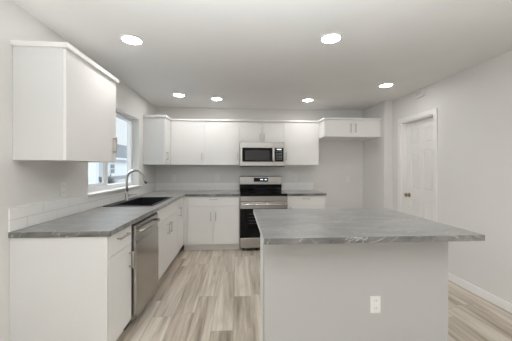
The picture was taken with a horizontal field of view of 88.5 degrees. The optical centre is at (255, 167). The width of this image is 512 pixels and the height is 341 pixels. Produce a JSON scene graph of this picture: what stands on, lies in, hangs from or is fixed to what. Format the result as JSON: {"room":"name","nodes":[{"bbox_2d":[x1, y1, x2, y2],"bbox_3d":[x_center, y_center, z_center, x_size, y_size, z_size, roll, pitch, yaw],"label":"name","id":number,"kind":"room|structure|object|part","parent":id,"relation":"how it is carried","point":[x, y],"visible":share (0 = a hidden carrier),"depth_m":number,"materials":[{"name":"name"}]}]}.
{"room":"kitchen","nodes":[
{"label":"kitchen","id":0,"kind":"room"},
{"bbox_2d":[0,0,155,340],"bbox_3d":[-1.463,0.118,-1.427,0.160,2.426,12.673,0,0,-4],"label":"wall","id":1,"kind":"structure","parent":0,"point":[22,182],"depth_m":1.82,"materials":[{"name":"white paint"}]},
{"bbox_2d":[60,183,65,196],"bbox_3d":[-1.628,0.186,2.219,0.009,0.118,0.074,0,0,-4],"label":"wall outlet","id":2,"kind":"object","parent":1,"relation":"attached to","point":[62,185],"visible":1,"depth_m":2.21,"materials":[{"name":"white plastic"}]},
{"bbox_2d":[10,40,118,161],"bbox_3d":[-1.436,-0.438,2.093,0.371,0.776,0.756,0,0,-4],"label":"upper cabinet","id":3,"kind":"object","parent":1,"relation":"attached to","point":[64,102],"visible":1,"depth_m":1.74,"materials":[{"name":"white laminate"}]},
{"bbox_3d":[-1.443,-0.810,2.092,0.355,0.031,0.756,0,0,-4],"label":"crown trim","id":4,"kind":"part","parent":3,"relation":"part of","materials":[{"name":"white laminate"}]},
{"bbox_3d":[-1.296,-0.422,2.102,0.020,0.742,0.712,0,0,-4],"label":"door","id":5,"kind":"part","parent":3,"relation":"part of","materials":[{"name":"white laminate"}]},
{"bbox_2d":[8,182,155,231],"bbox_3d":[-1.696,0.340,3.210,0.010,0.153,3.044,0,0,-4],"label":"tile backsplash","id":6,"kind":"structure","parent":1,"relation":"attached to","point":[21,217],"depth_m":2.16,"materials":[{"name":"white tile"}]},
{"bbox_2d":[86,112,142,197],"bbox_3d":[-1.767,-0.213,3.274,0.187,1.022,1.445,0,0,-4],"label":"window","id":7,"kind":"structure","parent":1,"relation":"in","point":[94,189],"depth_m":3.33,"materials":[{"name":"white plastic"}]},
{"bbox_3d":[-1.806,-0.232,2.928,0.026,0.885,0.580,0,0,-4],"label":"sliding sash","id":8,"kind":"part","parent":7,"relation":"part of","materials":[{"name":"clear glass"}]},
{"bbox_3d":[-1.836,-0.232,3.179,0.025,0.885,0.065,0,0,-4],"label":"meeting rail","id":9,"kind":"part","parent":7,"relation":"part of","materials":[{"name":"white plastic"}]},
{"bbox_3d":[-1.767,0.271,3.274,0.187,0.022,1.445,0,0,-4],"label":"sill","id":10,"kind":"part","parent":7,"relation":"part of","materials":[{"name":"white paint"}]},
{"bbox_2d":[143,115,171,164],"bbox_3d":[-1.595,-0.438,4.422,0.371,0.776,0.659,0,0,-4],"label":"upper cabinet","id":11,"kind":"object","parent":1,"relation":"attached to","point":[156,128],"visible":0.94,"depth_m":4.11,"materials":[{"name":"white laminate"}]},
{"bbox_3d":[-1.603,-0.810,4.422,0.355,0.031,0.659,0,0,-4],"label":"crown trim","id":12,"kind":"part","parent":11,"relation":"part of","materials":[{"name":"white laminate"}]},
{"bbox_3d":[-1.446,-0.422,4.275,0.020,0.742,0.300,0,0,-4],"label":"door","id":13,"kind":"part","parent":11,"relation":"part of","materials":[{"name":"white laminate"}]},
{"bbox_2d":[156,107,362,208],"bbox_3d":[0.110,0.120,4.952,3.853,2.426,0.160,0,0,-4],"label":"wall","id":14,"kind":"structure","parent":0,"point":[338,160],"depth_m":4.92,"materials":[{"name":"white paint"}]},
{"bbox_2d":[170,119,204,164],"bbox_3d":[-1.171,-0.437,4.596,0.570,0.776,0.371,0,0,-4],"label":"upper cabinet","id":15,"kind":"object","parent":14,"relation":"attached to","point":[187,136],"visible":0.95,"depth_m":4.45,"materials":[{"name":"white laminate"}]},
{"bbox_3d":[-1.160,-0.810,4.603,0.550,0.031,0.357,0,0,-4],"label":"crown trim","id":16,"kind":"part","parent":15,"relation":"part of","materials":[{"name":"white laminate"}]},
{"bbox_2d":[156,183,238,190],"bbox_3d":[-1.058,0.347,4.786,1.500,0.141,0.010,0,0,-4],"label":"tile backsplash","id":17,"kind":"structure","parent":14,"relation":"attached to","point":[159,186],"depth_m":4.78,"materials":[{"name":"white tile"}]},
{"bbox_2d":[204,119,239,164],"bbox_3d":[-0.587,-0.436,4.636,0.597,0.776,0.371,0,0,-4],"label":"upper cabinet","id":18,"kind":"object","parent":14,"relation":"attached to","point":[222,136],"visible":1,"depth_m":4.49,"materials":[{"name":"white laminate"}]},
{"bbox_3d":[-0.587,-0.809,4.643,0.597,0.031,0.357,0,0,-4],"label":"crown trim","id":19,"kind":"part","parent":18,"relation":"part of","materials":[{"name":"white laminate"}]},
{"bbox_2d":[240,120,283,141],"bbox_3d":[0.094,-0.631,4.682,0.766,0.385,0.371,0,0,-4],"label":"upper cabinet","id":20,"kind":"object","parent":14,"relation":"attached to","point":[250,130],"visible":0.92,"depth_m":4.53,"materials":[{"name":"white laminate"}]},
{"bbox_3d":[-0.088,-0.615,4.530,0.380,0.351,0.020,0,0,-4],"label":"door","id":21,"kind":"part","parent":20,"relation":"part of","materials":[{"name":"white laminate"}]},
{"bbox_3d":[0.094,-0.808,4.689,0.766,0.031,0.357,0,0,-4],"label":"crown trim","id":22,"kind":"part","parent":20,"relation":"part of","materials":[{"name":"white laminate"}]},
{"bbox_2d":[240,142,284,166],"bbox_3d":[0.096,-0.225,4.640,0.760,0.422,0.456,0,0,-4],"label":"microwave","id":23,"kind":"object","parent":20,"relation":"attached to","point":[252,154],"visible":0.98,"depth_m":4.46,"materials":[{"name":"metal"}]},
{"bbox_3d":[0.289,-0.228,4.453,0.026,0.270,0.056,0,0,-4],"label":"handle","id":24,"kind":"part","parent":23,"relation":"part of","materials":[{"name":"metal"}]},
{"bbox_3d":[0.394,-0.220,4.499,0.152,0.240,0.024,0,0,-4],"label":"control panel","id":25,"kind":"part","parent":23,"relation":"part of","materials":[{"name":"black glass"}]},
{"bbox_3d":[0.295,-0.615,4.556,0.380,0.351,0.020,0,0,-4],"label":"door","id":26,"kind":"part","parent":20,"relation":"part of","materials":[{"name":"white laminate"}]},
{"bbox_2d":[282,183,312,189],"bbox_3d":[0.775,0.350,4.912,0.595,0.141,0.010,0,0,-4],"label":"tile backsplash","id":27,"kind":"structure","parent":14,"relation":"attached to","point":[285,186],"depth_m":4.91,"materials":[{"name":"white tile"}]},
{"bbox_2d":[284,120,318,164],"bbox_3d":[0.785,-0.434,4.730,0.618,0.776,0.371,0,0,-4],"label":"upper cabinet","id":28,"kind":"object","parent":14,"relation":"attached to","point":[301,137],"visible":0.88,"depth_m":4.58,"materials":[{"name":"white laminate"}]},
{"bbox_3d":[0.785,-0.806,4.737,0.618,0.031,0.357,0,0,-4],"label":"crown trim","id":29,"kind":"part","parent":28,"relation":"part of","materials":[{"name":"white laminate"}]},
{"bbox_2d":[318,117,381,140],"bbox_3d":[1.572,-0.666,4.637,0.977,0.309,0.664,0,0,-4],"label":"upper cabinet","id":30,"kind":"object","parent":14,"relation":"attached to","point":[330,129],"visible":0.97,"depth_m":4.35,"materials":[{"name":"white laminate"}]},
{"bbox_3d":[1.363,-0.651,4.336,0.472,0.275,0.020,0,0,-4],"label":"door","id":31,"kind":"part","parent":30,"relation":"part of","materials":[{"name":"white laminate"}]},
{"bbox_3d":[1.571,-0.805,4.644,0.977,0.031,0.650,0,0,-4],"label":"crown trim","id":32,"kind":"part","parent":30,"relation":"part of","materials":[{"name":"white laminate"}]},
{"bbox_3d":[1.839,-0.650,4.369,0.474,0.275,0.020,0,0,-4],"label":"door","id":33,"kind":"part","parent":30,"relation":"part of","materials":[{"name":"white laminate"}]},
{"bbox_2d":[12,0,511,110],"bbox_3d":[1.130,-1.151,-1.249,5.354,0.120,12.673,0,0,-4],"label":"ceiling","id":34,"kind":"structure","parent":0,"point":[247,54],"depth_m":2.33,"materials":[{"name":"paint"}]},
{"bbox_2d":[120,34,142,44],"bbox_3d":[-1.062,-1.091,2.247,0.184,0.007,0.184,0,0,-4],"label":"recessed light","id":35,"kind":"object","parent":34,"relation":"in","point":[127,38],"visible":1,"depth_m":2.23,"materials":[{"name":"white plastic"}]},
{"bbox_2d":[172,93,184,96],"bbox_3d":[-1.164,-1.091,3.955,0.184,0.007,0.184,0,0,-4],"label":"recessed light","id":36,"kind":"object","parent":34,"relation":"in","point":[174,94],"visible":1,"depth_m":3.96,"materials":[{"name":"white plastic"}]},
{"bbox_2d":[320,33,341,43],"bbox_3d":[0.632,-1.088,2.216,0.184,0.007,0.184,0,0,-4],"label":"recessed light","id":37,"kind":"object","parent":34,"relation":"in","point":[329,38],"visible":1,"depth_m":2.21,"materials":[{"name":"white plastic"}]},
{"bbox_2d":[378,83,393,87],"bbox_3d":[1.716,-1.086,3.469,0.184,0.007,0.184,0,0,-4],"label":"recessed light","id":38,"kind":"object","parent":34,"relation":"in","point":[384,85],"visible":1,"depth_m":3.46,"materials":[{"name":"white plastic"}]},
{"bbox_2d":[117,244,511,340],"bbox_3d":[1.126,1.395,-1.249,5.354,0.120,12.673,0,0,-4],"label":"floor","id":39,"kind":"structure","parent":0,"point":[202,295],"depth_m":2.50,"materials":[{"name":"grey wood"}]},
{"bbox_2d":[9,226,133,340],"bbox_3d":[-1.287,0.893,1.922,0.648,0.876,0.399,0,0,-4],"label":"base cabinet","id":40,"kind":"object","parent":39,"relation":"on","point":[61,288],"visible":0.91,"depth_m":1.73,"materials":[{"name":"white laminate"}]},
{"bbox_3d":[-1.010,0.537,1.950,0.020,0.146,0.377,0,0,-4],"label":"drawer","id":41,"kind":"part","parent":40,"relation":"part of","materials":[{"name":"white laminate"}]},
{"bbox_3d":[-1.011,0.921,1.950,0.020,0.614,0.377,0,0,-4],"label":"door","id":42,"kind":"part","parent":40,"relation":"part of","materials":[{"name":"white laminate"}]},
{"bbox_2d":[8,190,239,237],"bbox_3d":[-0.950,0.436,3.265,1.504,0.037,3.056,0,0,-4],"label":"countertop","id":43,"kind":"structure","parent":40,"relation":"on","point":[101,221],"depth_m":2.08,"materials":[{"name":"grey stone"}]},
{"bbox_2d":[125,169,146,200],"bbox_3d":[-1.504,0.214,3.295,0.280,0.386,0.056,0,0,-4],"label":"faucet","id":44,"kind":"object","parent":43,"relation":"on","point":[127,194],"visible":1,"depth_m":3.28,"materials":[{"name":"metal"}]},
{"bbox_3d":[-1.518,0.174,3.294,0.226,0.306,0.030,0,0,-4],"label":"spout","id":45,"kind":"part","parent":44,"relation":"part of","materials":[{"name":"metal"}]},
{"bbox_2d":[103,197,171,206],"bbox_3d":[-1.404,0.523,3.243,0.522,0.229,0.847,0,0,-4],"label":"sink","id":46,"kind":"object","parent":43,"relation":"in","point":[135,201],"visible":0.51,"depth_m":3.48,"materials":[{"name":"black metal"}]},
{"bbox_3d":[-0.983,0.510,1.967,0.036,0.012,0.190,0,0,-4],"label":"handle","id":47,"kind":"part","parent":40,"relation":"part of","materials":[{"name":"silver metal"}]},
{"bbox_3d":[-0.992,0.732,2.092,0.036,0.135,0.012,0,0,-4],"label":"handle","id":48,"kind":"part","parent":40,"relation":"part of","materials":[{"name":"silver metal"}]},
{"bbox_2d":[124,212,159,329],"bbox_3d":[-1.288,0.897,2.442,0.662,0.868,0.604,0,0,-4],"label":"dishwasher","id":49,"kind":"object","parent":39,"relation":"on","point":[144,236],"visible":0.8,"depth_m":2.32,"materials":[{"name":"silver metal"}]},
{"bbox_3d":[-0.986,0.532,2.462,0.058,0.021,0.516,0,0,-4],"label":"handle","id":50,"kind":"part","parent":49,"relation":"part of","materials":[{"name":"metal"}]},
{"bbox_2d":[157,201,176,280],"bbox_3d":[-1.379,0.893,3.250,0.648,0.876,0.990,0,0,-4],"label":"base cabinet","id":51,"kind":"object","parent":39,"relation":"on","point":[167,225],"visible":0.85,"depth_m":3.21,"materials":[{"name":"white laminate"}]},
{"bbox_3d":[-1.085,0.921,3.023,0.020,0.614,0.490,0,0,-4],"label":"door","id":52,"kind":"part","parent":51,"relation":"part of","materials":[{"name":"white laminate"}]},
{"bbox_3d":[-1.118,0.921,3.516,0.020,0.614,0.490,0,0,-4],"label":"door","id":53,"kind":"part","parent":51,"relation":"part of","materials":[{"name":"white laminate"}]},
{"bbox_2d":[173,198,182,259],"bbox_3d":[-1.427,0.893,3.949,0.648,0.876,0.399,0,0,-4],"label":"base cabinet","id":54,"kind":"object","parent":39,"relation":"on","point":[180,201],"visible":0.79,"depth_m":3.90,"materials":[{"name":"white laminate"}]},
{"bbox_3d":[-1.148,0.846,3.953,0.020,0.764,0.363,0,0,-4],"label":"door","id":55,"kind":"part","parent":54,"relation":"part of","materials":[{"name":"white laminate"}]},
{"bbox_2d":[183,196,239,249],"bbox_3d":[-0.729,0.894,4.487,0.890,0.876,0.648,0,0,-4],"label":"base cabinet","id":56,"kind":"object","parent":39,"relation":"on","point":[209,222],"visible":1,"depth_m":4.20,"materials":[{"name":"white laminate"}]},
{"bbox_3d":[-0.883,0.921,4.198,0.396,0.614,0.020,0,0,-4],"label":"door","id":57,"kind":"part","parent":56,"relation":"part of","materials":[{"name":"white laminate"}]},
{"bbox_3d":[-0.674,0.537,4.213,0.814,0.146,0.020,0,0,-4],"label":"drawer","id":58,"kind":"part","parent":56,"relation":"part of","materials":[{"name":"white laminate"}]},
{"bbox_3d":[-0.475,0.922,4.226,0.414,0.614,0.020,0,0,-4],"label":"door","id":59,"kind":"part","parent":56,"relation":"part of","materials":[{"name":"white laminate"}]},
{"bbox_2d":[240,176,286,249],"bbox_3d":[0.105,0.741,4.503,0.764,1.184,0.712,0,0,-4],"label":"range","id":60,"kind":"object","parent":39,"relation":"on","point":[256,192],"visible":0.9,"depth_m":4.21,"materials":[{"name":"silver metal"}]},
{"bbox_3d":[0.123,1.204,4.233,0.762,0.159,0.046,0,0,-4],"label":"storage drawer","id":61,"kind":"part","parent":60,"relation":"part of","materials":[{"name":"metal"}]},
{"bbox_3d":[0.126,0.887,4.205,0.759,0.459,0.004,0,0,-4],"label":"oven glass","id":62,"kind":"part","parent":60,"relation":"part of","materials":[{"name":"black glass"}]},
{"bbox_3d":[0.086,0.360,4.790,0.761,0.113,0.005,0,0,-4],"label":"backguard glass","id":63,"kind":"part","parent":60,"relation":"part of","materials":[{"name":"black glass"}]},
{"bbox_3d":[0.124,0.831,4.229,0.762,0.575,0.045,0,0,-4],"label":"oven door","id":64,"kind":"part","parent":60,"relation":"part of","materials":[{"name":"metal"}]},
{"bbox_3d":[0.124,0.499,4.235,0.764,0.080,0.042,0,0,-4],"label":"panel","id":65,"kind":"part","parent":60,"relation":"part of","materials":[{"name":"metal"}]},
{"bbox_2d":[240,190,286,195],"bbox_3d":[0.106,0.437,4.502,0.764,0.041,0.588,0,0,-4],"label":"cooktop","id":66,"kind":"object","parent":60,"relation":"in","point":[242,192],"depth_m":4.25,"materials":[{"name":"black glass"}]},
{"bbox_3d":[0.128,0.582,4.177,0.704,0.028,0.059,0,0,-4],"label":"handle","id":67,"kind":"part","parent":60,"relation":"part of","materials":[{"name":"metal"}]},
{"bbox_2d":[287,196,324,208],"bbox_3d":[0.806,0.897,4.593,0.633,0.876,0.648,0,0,-4],"label":"base cabinet","id":68,"kind":"object","parent":39,"relation":"on","point":[293,202],"visible":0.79,"depth_m":4.30,"materials":[{"name":"white laminate"}]},
{"bbox_2d":[281,190,326,195],"bbox_3d":[0.812,0.439,4.599,0.647,0.037,0.636,0,0,-4],"label":"countertop","id":69,"kind":"structure","parent":68,"relation":"on","point":[289,192],"depth_m":4.30,"materials":[{"name":"grey stone"}]},
{"bbox_3d":[0.826,0.540,4.316,0.627,0.146,0.020,0,0,-4],"label":"drawer","id":70,"kind":"part","parent":68,"relation":"part of","materials":[{"name":"white laminate"}]},
{"bbox_3d":[0.825,0.924,4.316,0.627,0.614,0.020,0,0,-4],"label":"door","id":71,"kind":"part","parent":68,"relation":"part of","materials":[{"name":"white laminate"}]},
{"bbox_2d":[260,234,447,340],"bbox_3d":[0.684,0.896,2.260,1.342,0.876,0.897,0,0,-4],"label":"kitchen island","id":72,"kind":"object","parent":39,"relation":"on","point":[309,292],"visible":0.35,"depth_m":1.83,"materials":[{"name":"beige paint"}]},
{"bbox_3d":[0.075,0.895,2.256,0.016,0.876,0.709,0,0,-4],"label":"panel","id":73,"kind":"part","parent":72,"relation":"part of","materials":[{"name":"white wood"}]},
{"bbox_2d":[253,208,484,244],"bbox_3d":[0.706,0.439,2.154,1.394,0.037,1.109,0,0,-4],"label":"island countertop","id":74,"kind":"structure","parent":72,"relation":"on","point":[334,225],"depth_m":1.82,"materials":[{"name":"grey stone"}]},
{"bbox_2d":[370,296,380,312],"bbox_3d":[0.831,0.953,1.828,0.074,0.118,0.009,0,0,-4],"label":"wall outlet","id":75,"kind":"object","parent":72,"relation":"attached to","point":[375,301],"visible":1,"depth_m":1.82,"materials":[{"name":"white plastic"}]},
{"bbox_2d":[363,101,392,209],"bbox_3d":[2.128,0.124,4.723,0.142,2.426,0.894,0,0,-4],"label":"wall","id":76,"kind":"structure","parent":0,"point":[377,152],"depth_m":4.39,"materials":[{"name":"white paint"}]},
{"bbox_2d":[393,50,511,303],"bbox_3d":[2.664,0.125,-1.144,0.125,2.426,12.673,0,0,-4],"label":"wall","id":77,"kind":"structure","parent":0,"point":[474,104],"depth_m":2.80,"materials":[{"name":"white paint"}]},
{"bbox_2d":[398,108,437,221],"bbox_3d":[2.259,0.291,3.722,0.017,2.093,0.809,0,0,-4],"label":"trim","id":78,"kind":"structure","parent":77,"relation":"attached to","point":[434,112],"depth_m":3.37,"materials":[{"name":"white paint"}]},
{"bbox_2d":[404,117,432,220],"bbox_3d":[2.329,0.327,3.727,0.103,2.006,0.653,0,0,-4],"label":"door","id":79,"kind":"structure","parent":77,"relation":"in","point":[419,194],"depth_m":3.74,"materials":[{"name":"white paint"}]},
{"bbox_3d":[2.352,-0.458,3.864,0.023,0.212,0.174,0,0,-4],"label":"panel","id":80,"kind":"part","parent":79,"relation":"part of","materials":[{"name":"white paint"}]},
{"bbox_3d":[2.351,0.035,3.864,0.023,0.567,0.174,0,0,-4],"label":"panel","id":81,"kind":"part","parent":79,"relation":"part of","materials":[{"name":"white paint"}]},
{"bbox_3d":[2.349,0.792,3.864,0.023,0.632,0.174,0,0,-4],"label":"panel","id":82,"kind":"part","parent":79,"relation":"part of","materials":[{"name":"white paint"}]},
{"bbox_3d":[2.369,0.035,3.593,0.023,0.567,0.174,0,0,-4],"label":"panel","id":83,"kind":"part","parent":79,"relation":"part of","materials":[{"name":"white paint"}]},
{"bbox_3d":[2.368,0.792,3.593,0.023,0.632,0.174,0,0,-4],"label":"panel","id":84,"kind":"part","parent":79,"relation":"part of","materials":[{"name":"white paint"}]},
{"bbox_3d":[2.370,-0.458,3.593,0.023,0.212,0.174,0,0,-4],"label":"panel","id":85,"kind":"part","parent":79,"relation":"part of","materials":[{"name":"white paint"}]},
{"bbox_2d":[415,88,424,98],"bbox_3d":[2.258,-1.023,3.624,0.036,0.110,0.172,0,0,-4],"label":"door chime","id":86,"kind":"object","parent":77,"relation":"attached to","point":[419,93],"visible":1,"depth_m":3.60,"materials":[{"name":"white paint"}]},
{"bbox_2d":[448,273,511,312],"bbox_3d":[2.651,1.296,-1.997,0.014,0.082,10.652,0,0,-4],"label":"baseboard","id":87,"kind":"structure","parent":77,"relation":"attached to","point":[499,302],"depth_m":2.69,"materials":[{"name":"white paint"}]},
{"label":"outside","id":88,"kind":"structure","parent":0,"visible":0},
{"bbox_2d":[99,179,124,183],"bbox_3d":[-33.892,1.586,32.757,59.820,0.380,110.000,0,0,-4],"label":"ground","id":89,"kind":"structure","parent":88,"point":[117,180],"depth_m":27.26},
{"bbox_2d":[88,162,98,183],"bbox_3d":[-12.293,-0.727,15.896,3.800,4.320,5.000,0,0,-4],"label":"garden shed","id":90,"kind":"object","parent":89,"relation":"on","point":[93,167],"visible":0.1,"depth_m":17.64,"materials":[{"name":"white"}]},
{"bbox_3d":[-10.934,-0.175,18.134,0.040,3.220,0.180,0,0,-4],"label":"corner trim","id":91,"kind":"part","parent":90,"relation":"part of","materials":[{"name":"white plastic"}]},
{"bbox_2d":[99,174,118,182],"bbox_3d":[-13.702,0.966,23.998,1.642,0.997,1.944,0,0,-4],"label":"shrub","id":92,"kind":"object","parent":89,"relation":"on","point":[100,178],"visible":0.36,"depth_m":23.96,"materials":[{"name":"plant"}]},
{"bbox_2d":[99,144,126,179],"bbox_3d":[-20.953,-1.092,37.303,8.150,5.020,17.500,0,0,-4],"label":"house","id":93,"kind":"structure","parent":89,"relation":"on","point":[118,169],"depth_m":33.07,"materials":[{"name":"white"}]}
]}

